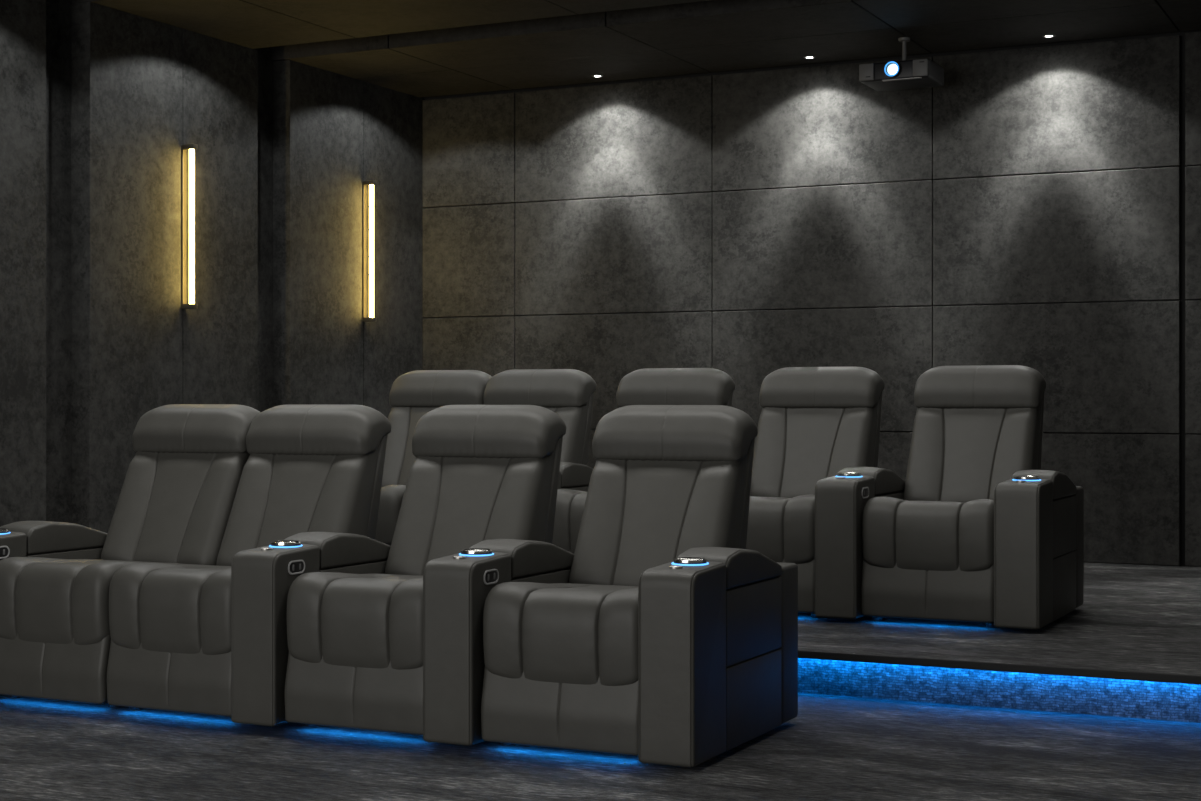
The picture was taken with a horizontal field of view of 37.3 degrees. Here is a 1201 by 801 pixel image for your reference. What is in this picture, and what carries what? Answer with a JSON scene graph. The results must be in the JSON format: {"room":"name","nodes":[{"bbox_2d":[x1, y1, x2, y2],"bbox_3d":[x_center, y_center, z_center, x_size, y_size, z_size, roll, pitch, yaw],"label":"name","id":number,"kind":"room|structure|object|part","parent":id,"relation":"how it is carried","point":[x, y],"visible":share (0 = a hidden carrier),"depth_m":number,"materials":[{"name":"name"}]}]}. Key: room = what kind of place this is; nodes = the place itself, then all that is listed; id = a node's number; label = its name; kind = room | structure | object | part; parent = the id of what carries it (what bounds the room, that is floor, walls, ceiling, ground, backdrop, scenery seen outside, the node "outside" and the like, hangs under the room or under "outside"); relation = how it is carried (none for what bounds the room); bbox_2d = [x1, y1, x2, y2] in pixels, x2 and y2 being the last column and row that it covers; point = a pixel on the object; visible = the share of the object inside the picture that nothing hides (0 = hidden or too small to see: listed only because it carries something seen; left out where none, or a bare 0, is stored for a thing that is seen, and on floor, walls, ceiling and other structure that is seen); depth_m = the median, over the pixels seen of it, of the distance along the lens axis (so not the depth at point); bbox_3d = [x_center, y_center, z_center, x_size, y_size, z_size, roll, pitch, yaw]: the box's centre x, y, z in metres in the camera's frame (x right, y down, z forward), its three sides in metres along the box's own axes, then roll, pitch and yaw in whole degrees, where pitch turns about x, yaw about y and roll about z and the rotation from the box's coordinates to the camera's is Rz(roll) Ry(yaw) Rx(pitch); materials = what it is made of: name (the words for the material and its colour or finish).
{"room":"home theater","nodes":[
{"label":"home theater","id":0,"kind":"room"},
{"bbox_2d":[0,0,424,532],"bbox_3d":[-3.975,-0.589,6.985,0.200,3.438,12.300,0,0,26],"label":"wall","id":1,"kind":"structure","parent":0,"point":[99,104],"depth_m":9.96,"materials":[{"name":"concrete"}]},
{"bbox_2d":[181,144,197,308],"bbox_3d":[-2.326,-0.983,10.053,0.088,0.930,0.040,0,0,26],"label":"wall lamp","id":2,"kind":"object","parent":1,"relation":"attached to","point":[191,147],"visible":1,"depth_m":10.04,"materials":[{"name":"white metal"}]},
{"bbox_3d":[-2.361,-0.983,10.070,0.012,0.930,0.034,0,0,26],"label":"plate","id":3,"kind":"part","parent":2,"relation":"part of","materials":[{"name":"brown metal"}]},
{"bbox_2d":[362,180,375,321],"bbox_3d":[-1.523,-0.983,11.709,0.088,0.930,0.040,0,0,26],"label":"wall lamp","id":4,"kind":"object","parent":1,"relation":"attached to","point":[371,183],"visible":1,"depth_m":11.70,"materials":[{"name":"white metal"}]},
{"bbox_3d":[-1.558,-0.983,11.726,0.012,0.930,0.034,0,0,26],"label":"plate","id":5,"kind":"part","parent":4,"relation":"part of","materials":[{"name":"brown metal"}]},
{"bbox_2d":[0,693,1200,800],"bbox_3d":[-0.825,1.180,3.140,9.425,0.100,8.130,0,0,26],"label":"floor","id":6,"kind":"structure","parent":0,"point":[836,748],"depth_m":5.53,"materials":[{"name":"grey carpet"}]},
{"bbox_2d":[0,404,260,707],"bbox_3d":[-1.927,0.573,7.026,0.772,1.114,1.061,0,0,26],"label":"recliner","id":7,"kind":"object","parent":6,"relation":"on","point":[174,505],"visible":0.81,"depth_m":7.03,"materials":[{"name":"grey leather"}]},
{"bbox_3d":[-2.360,0.810,6.800,0.188,0.603,0.276,0,0,26],"label":"armrest","id":8,"kind":"part","parent":7,"relation":"part of","materials":[{"name":"grey leather"}]},
{"bbox_3d":[-2.191,0.723,7.149,0.184,0.242,0.505,0,0,26],"label":"panel","id":9,"kind":"part","parent":7,"relation":"part of","materials":[{"name":"grey leather"}]},
{"bbox_2d":[0,557,196,644],"bbox_3d":[-1.913,0.756,6.838,0.576,0.326,0.665,0,0,26],"label":"seat cushion","id":10,"kind":"object","parent":7,"relation":"on","point":[44,600],"depth_m":6.54,"materials":[{"name":"grey leather"}]},
{"bbox_3d":[-1.714,0.413,7.249,0.577,0.553,0.358,0,0,26],"label":"backrest","id":11,"kind":"part","parent":7,"relation":"part of","materials":[{"name":"grey leather"}]},
{"bbox_2d":[107,405,390,716],"bbox_3d":[-1.309,0.573,6.745,0.583,1.114,1.026,0,0,26],"label":"recliner","id":12,"kind":"object","parent":6,"relation":"on","point":[308,468],"visible":0.66,"depth_m":6.83,"materials":[{"name":"grey leather"}]},
{"bbox_2d":[109,563,230,654],"bbox_3d":[-1.387,0.756,6.583,0.576,0.326,0.665,0,0,26],"label":"seat cushion","id":13,"kind":"object","parent":12,"relation":"on","point":[155,608],"depth_m":6.30,"materials":[{"name":"grey leather"}]},
{"bbox_3d":[-1.188,0.413,6.994,0.577,0.553,0.358,0,0,26],"label":"backrest","id":14,"kind":"part","parent":12,"relation":"part of","materials":[{"name":"grey leather"}]},
{"bbox_3d":[-1.143,0.576,7.088,0.572,0.909,0.205,0,0,26],"label":"panel","id":15,"kind":"part","parent":12,"relation":"part of","materials":[{"name":"grey leather"}]},
{"bbox_2d":[231,405,565,734],"bbox_3d":[-0.699,0.573,6.430,0.772,1.114,1.061,0,0,26],"label":"recliner","id":16,"kind":"object","parent":6,"relation":"on","point":[327,627],"visible":0.8,"depth_m":6.11,"materials":[{"name":"grey leather"}]},
{"bbox_3d":[-1.132,0.810,6.204,0.188,0.603,0.276,0,0,26],"label":"armrest","id":17,"kind":"part","parent":16,"relation":"part of","materials":[{"name":"grey leather"}]},
{"bbox_3d":[-0.963,0.723,6.554,0.184,0.242,0.505,0,0,26],"label":"panel","id":18,"kind":"part","parent":16,"relation":"part of","materials":[{"name":"grey leather"}]},
{"bbox_2d":[287,572,422,669],"bbox_3d":[-0.685,0.756,6.242,0.576,0.326,0.665,0,0,26],"label":"seat cushion","id":19,"kind":"object","parent":16,"relation":"on","point":[336,620],"depth_m":5.96,"materials":[{"name":"grey leather"}]},
{"bbox_3d":[-0.485,0.413,6.653,0.577,0.553,0.358,0,0,26],"label":"backrest","id":20,"kind":"part","parent":16,"relation":"part of","materials":[{"name":"grey leather"}]},
{"bbox_3d":[-0.440,0.576,6.747,0.572,0.909,0.205,0,0,26],"label":"panel","id":21,"kind":"part","parent":16,"relation":"part of","materials":[{"name":"grey leather"}]},
{"bbox_2d":[423,405,797,767],"bbox_3d":[0.081,0.573,6.052,0.960,1.114,1.061,0,0,26],"label":"recliner","id":22,"kind":"object","parent":6,"relation":"on","point":[663,639],"visible":1,"depth_m":5.73,"materials":[{"name":"grey leather"}]},
{"bbox_3d":[-0.438,0.810,5.867,0.188,0.603,0.276,0,0,26],"label":"armrest","id":23,"kind":"part","parent":22,"relation":"part of","materials":[{"name":"grey leather"}]},
{"bbox_3d":[-0.268,0.723,6.217,0.184,0.242,0.505,0,0,26],"label":"panel","id":24,"kind":"part","parent":22,"relation":"part of","materials":[{"name":"grey leather"}]},
{"bbox_2d":[483,582,637,685],"bbox_3d":[0.010,0.756,5.905,0.576,0.326,0.665,0,0,26],"label":"seat cushion","id":25,"kind":"object","parent":22,"relation":"on","point":[535,633],"depth_m":5.63,"materials":[{"name":"grey leather"}]},
{"bbox_3d":[0.209,0.413,6.316,0.577,0.553,0.358,0,0,26],"label":"backrest","id":26,"kind":"part","parent":22,"relation":"part of","materials":[{"name":"grey leather"}]},
{"bbox_3d":[0.257,0.810,5.530,0.188,0.603,0.276,0,0,26],"label":"armrest","id":27,"kind":"part","parent":22,"relation":"part of","materials":[{"name":"grey leather"}]},
{"bbox_3d":[0.255,0.576,6.410,0.572,0.909,0.205,0,0,26],"label":"panel","id":28,"kind":"part","parent":22,"relation":"part of","materials":[{"name":"grey leather"}]},
{"bbox_3d":[0.426,0.978,5.880,0.184,0.264,0.505,0,0,26],"label":"panel","id":29,"kind":"part","parent":22,"relation":"part of","materials":[{"name":"grey leather"}]},
{"bbox_3d":[0.426,0.723,5.880,0.184,0.242,0.505,0,0,26],"label":"panel","id":30,"kind":"part","parent":22,"relation":"part of","materials":[{"name":"grey leather"}]},
{"bbox_3d":[0.575,0.839,6.185,0.188,0.542,0.168,0,0,26],"label":"panel","id":31,"kind":"part","parent":22,"relation":"part of","materials":[{"name":"grey leather"}]},
{"bbox_2d":[798,562,1200,683],"bbox_3d":[1.877,0.964,8.709,9.425,0.028,4.490,0,0,26],"label":"platform","id":32,"kind":"object","parent":6,"relation":"on","point":[1133,621],"visible":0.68,"depth_m":7.12,"materials":[{"name":"grey carpet"}]},
{"bbox_2d":[375,370,491,545],"bbox_3d":[-1.115,0.393,9.199,0.772,1.114,1.061,0,0,26],"label":"recliner","id":33,"kind":"object","parent":32,"relation":"on","point":[413,394],"visible":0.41,"depth_m":9.41,"materials":[{"name":"grey leather"}]},
{"bbox_2d":[375,485,405,544],"bbox_3d":[-1.101,0.576,9.011,0.576,0.326,0.665,0,0,26],"label":"seat cushion","id":34,"kind":"object","parent":33,"relation":"on","point":[391,496],"depth_m":8.62,"materials":[{"name":"grey leather"}]},
{"bbox_3d":[-0.902,0.233,9.422,0.577,0.553,0.358,0,0,26],"label":"backrest","id":35,"kind":"part","parent":33,"relation":"part of","materials":[{"name":"grey leather"}]},
{"bbox_2d":[401,369,596,503],"bbox_3d":[-0.497,0.393,8.919,0.583,1.114,1.026,0,0,26],"label":"recliner","id":36,"kind":"object","parent":32,"relation":"on","point":[569,393],"visible":0.31,"depth_m":9.15,"materials":[{"name":"grey leather"}]},
{"bbox_3d":[-0.376,0.233,9.167,0.577,0.553,0.358,0,0,26],"label":"backrest","id":37,"kind":"part","parent":36,"relation":"part of","materials":[{"name":"grey leather"}]},
{"bbox_3d":[-0.331,0.396,9.261,0.572,0.909,0.205,0,0,26],"label":"panel","id":38,"kind":"part","parent":36,"relation":"part of","materials":[{"name":"grey leather"}]},
{"bbox_2d":[552,368,734,553],"bbox_3d":[0.105,0.393,8.607,0.772,1.114,1.061,0,0,26],"label":"recliner","id":39,"kind":"object","parent":32,"relation":"on","point":[647,386],"visible":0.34,"depth_m":8.79,"materials":[{"name":"grey leather"}]},
{"bbox_3d":[-0.328,0.630,8.382,0.188,0.603,0.276,0,0,26],"label":"armrest","id":40,"kind":"part","parent":39,"relation":"part of","materials":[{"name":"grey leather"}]},
{"bbox_2d":[552,489,586,553],"bbox_3d":[0.119,0.576,8.419,0.576,0.326,0.665,0,0,26],"label":"seat cushion","id":41,"kind":"object","parent":39,"relation":"on","point":[570,503],"depth_m":8.19,"materials":[{"name":"grey leather"}]},
{"bbox_3d":[-0.159,0.543,8.731,0.184,0.242,0.505,0,0,26],"label":"panel","id":42,"kind":"part","parent":39,"relation":"part of","materials":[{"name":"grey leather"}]},
{"bbox_3d":[0.364,0.396,8.925,0.572,0.909,0.205,0,0,26],"label":"panel","id":43,"kind":"part","parent":39,"relation":"part of","materials":[{"name":"grey leather"}]},
{"bbox_2d":[746,367,884,617],"bbox_3d":[0.800,0.393,8.270,0.772,1.114,1.061,0,0,26],"label":"recliner","id":44,"kind":"object","parent":32,"relation":"on","point":[815,423],"visible":0.58,"depth_m":8.43,"materials":[{"name":"grey leather"}]},
{"bbox_2d":[746,495,814,563],"bbox_3d":[0.814,0.576,8.083,0.576,0.326,0.665,0,0,26],"label":"seat cushion","id":45,"kind":"object","parent":44,"relation":"on","point":[781,528],"depth_m":7.74,"materials":[{"name":"grey leather"}]},
{"bbox_3d":[1.013,0.233,8.493,0.577,0.553,0.358,0,0,26],"label":"backrest","id":46,"kind":"part","parent":44,"relation":"part of","materials":[{"name":"grey leather"}]},
{"bbox_3d":[1.059,0.396,8.588,0.572,0.909,0.205,0,0,26],"label":"panel","id":47,"kind":"part","parent":44,"relation":"part of","materials":[{"name":"grey leather"}]},
{"bbox_2d":[815,365,1083,629],"bbox_3d":[1.579,0.393,7.892,0.960,1.114,1.061,0,0,26],"label":"recliner","id":48,"kind":"object","parent":32,"relation":"on","point":[975,530],"visible":1,"depth_m":7.57,"materials":[{"name":"grey leather"}]},
{"bbox_3d":[1.061,0.630,7.708,0.188,0.603,0.276,0,0,26],"label":"armrest","id":49,"kind":"part","parent":48,"relation":"part of","materials":[{"name":"grey leather"}]},
{"bbox_3d":[1.230,0.543,8.057,0.184,0.242,0.505,0,0,26],"label":"panel","id":50,"kind":"part","parent":48,"relation":"part of","materials":[{"name":"grey leather"}]},
{"bbox_2d":[862,497,993,571],"bbox_3d":[1.508,0.576,7.746,0.576,0.326,0.665,0,0,26],"label":"seat cushion","id":51,"kind":"object","parent":48,"relation":"on","point":[900,534],"depth_m":7.46,"materials":[{"name":"grey leather"}]},
{"bbox_3d":[1.708,0.233,8.157,0.577,0.553,0.358,0,0,26],"label":"backrest","id":52,"kind":"part","parent":48,"relation":"part of","materials":[{"name":"grey leather"}]},
{"bbox_3d":[1.756,0.630,7.371,0.188,0.603,0.276,0,0,26],"label":"armrest","id":53,"kind":"part","parent":48,"relation":"part of","materials":[{"name":"grey leather"}]},
{"bbox_3d":[1.753,0.396,8.251,0.572,0.909,0.205,0,0,26],"label":"panel","id":54,"kind":"part","parent":48,"relation":"part of","materials":[{"name":"grey leather"}]},
{"bbox_3d":[1.925,0.798,7.720,0.184,0.264,0.505,0,0,26],"label":"panel","id":55,"kind":"part","parent":48,"relation":"part of","materials":[{"name":"grey leather"}]},
{"bbox_3d":[1.925,0.543,7.720,0.184,0.242,0.505,0,0,26],"label":"panel","id":56,"kind":"part","parent":48,"relation":"part of","materials":[{"name":"grey leather"}]},
{"bbox_3d":[2.073,0.659,8.026,0.188,0.542,0.168,0,0,26],"label":"panel","id":57,"kind":"part","parent":48,"relation":"part of","materials":[{"name":"grey leather"}]},
{"bbox_2d":[808,658,1200,684],"bbox_3d":[1.054,0.984,6.705,9.055,0.011,0.027,0,0,26],"label":"led strip","id":58,"kind":"object","parent":32,"relation":"attached to","point":[808,658],"visible":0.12,"depth_m":6.48,"materials":[{"name":"blue plastic"}]},
{"bbox_2d":[71,0,1200,96],"bbox_3d":[0.130,-2.218,4.994,9.325,0.220,12.300,0,0,26],"label":"ceiling","id":59,"kind":"structure","parent":0,"point":[418,48],"depth_m":10.12,"materials":[{"name":"paint"}]},
{"bbox_2d":[803,56,814,58],"bbox_3d":[1.282,-2.106,10.904,0.076,0.005,0.076,0,0,26],"label":"recessed light","id":60,"kind":"object","parent":59,"relation":"in","point":[805,57],"visible":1,"depth_m":10.90,"materials":[{"name":"white plastic"}]},
{"bbox_2d":[859,37,943,90],"bbox_3d":[1.750,-1.970,10.339,0.410,0.270,0.388,0,0,26],"label":"projector","id":61,"kind":"object","parent":59,"relation":"attached to","point":[918,73],"visible":1,"depth_m":10.24,"materials":[{"name":"black plastic"}]},
{"bbox_3d":[1.537,-1.895,10.261,0.087,0.096,0.018,0,0,26],"label":"panel","id":62,"kind":"part","parent":61,"relation":"part of","materials":[{"name":"grey plastic"}]},
{"bbox_3d":[1.822,-1.895,10.123,0.087,0.096,0.018,0,0,26],"label":"panel","id":63,"kind":"part","parent":61,"relation":"part of","materials":[{"name":"grey plastic"}]},
{"bbox_2d":[1042,34,1055,37],"bbox_3d":[2.591,-2.106,10.269,0.076,0.005,0.076,0,0,26],"label":"recessed light","id":64,"kind":"object","parent":59,"relation":"in","point":[1047,35],"visible":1,"depth_m":10.27,"materials":[{"name":"white plastic"}]},
{"bbox_2d":[420,30,1200,566],"bbox_3d":[2.758,-0.589,10.527,9.425,3.438,0.150,0,0,26],"label":"wall","id":65,"kind":"structure","parent":0,"point":[1038,207],"depth_m":10.95,"materials":[{"name":"concrete"}]},
{"bbox_2d":[798,658,1200,722],"bbox_3d":[0.967,1.054,6.833,9.425,0.152,0.100,0,0,26],"label":"step riser","id":66,"kind":"structure","parent":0,"point":[1181,702],"depth_m":6.53,"materials":[{"name":"carpet"}]}
]}

